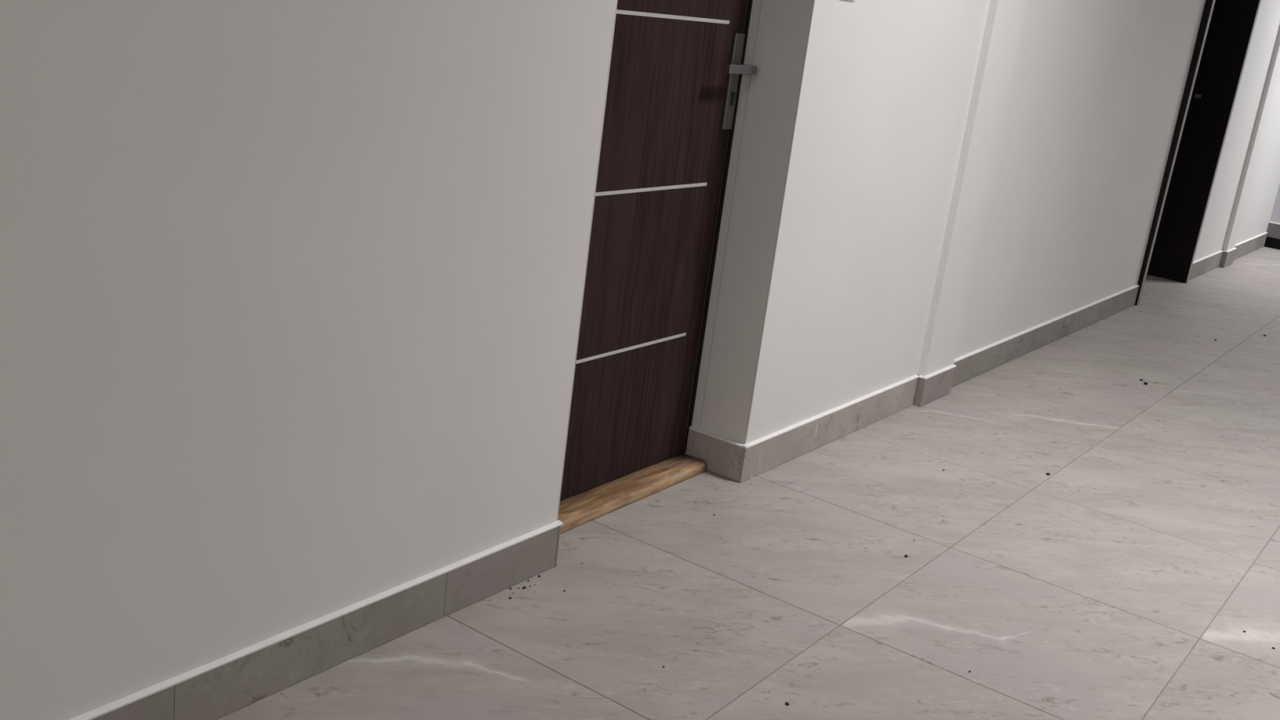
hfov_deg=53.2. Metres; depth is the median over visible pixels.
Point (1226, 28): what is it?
door
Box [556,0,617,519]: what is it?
trim
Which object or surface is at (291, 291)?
wall
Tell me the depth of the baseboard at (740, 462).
4.08 m
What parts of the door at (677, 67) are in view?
frame, handle, lever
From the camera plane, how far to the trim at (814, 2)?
3.26 m
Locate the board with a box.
[557,453,706,533]
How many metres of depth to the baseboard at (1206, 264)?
8.00 m
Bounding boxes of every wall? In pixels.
[0,0,1279,719]
[1269,183,1279,239]
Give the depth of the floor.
3.03 m
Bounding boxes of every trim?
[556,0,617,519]
[699,0,762,427]
[744,0,815,443]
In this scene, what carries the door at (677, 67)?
in the wall at (291, 291)
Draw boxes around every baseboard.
[70,520,563,719]
[684,284,1139,482]
[1188,231,1267,280]
[1263,222,1279,249]
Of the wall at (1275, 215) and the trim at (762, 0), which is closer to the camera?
the trim at (762, 0)
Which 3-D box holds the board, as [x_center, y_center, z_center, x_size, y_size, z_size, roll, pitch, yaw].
[-0.071,0.342,3.207,0.091,0.029,0.776,18,19,32]
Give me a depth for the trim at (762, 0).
3.34 m
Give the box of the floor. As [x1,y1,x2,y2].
[215,246,1279,719]
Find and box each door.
[560,0,756,500]
[1134,0,1261,305]
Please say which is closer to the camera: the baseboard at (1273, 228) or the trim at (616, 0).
the trim at (616, 0)
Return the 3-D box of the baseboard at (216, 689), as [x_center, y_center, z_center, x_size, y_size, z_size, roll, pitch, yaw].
[-2.130,0.934,0.164,0.013,0.106,6.672,18,19,32]

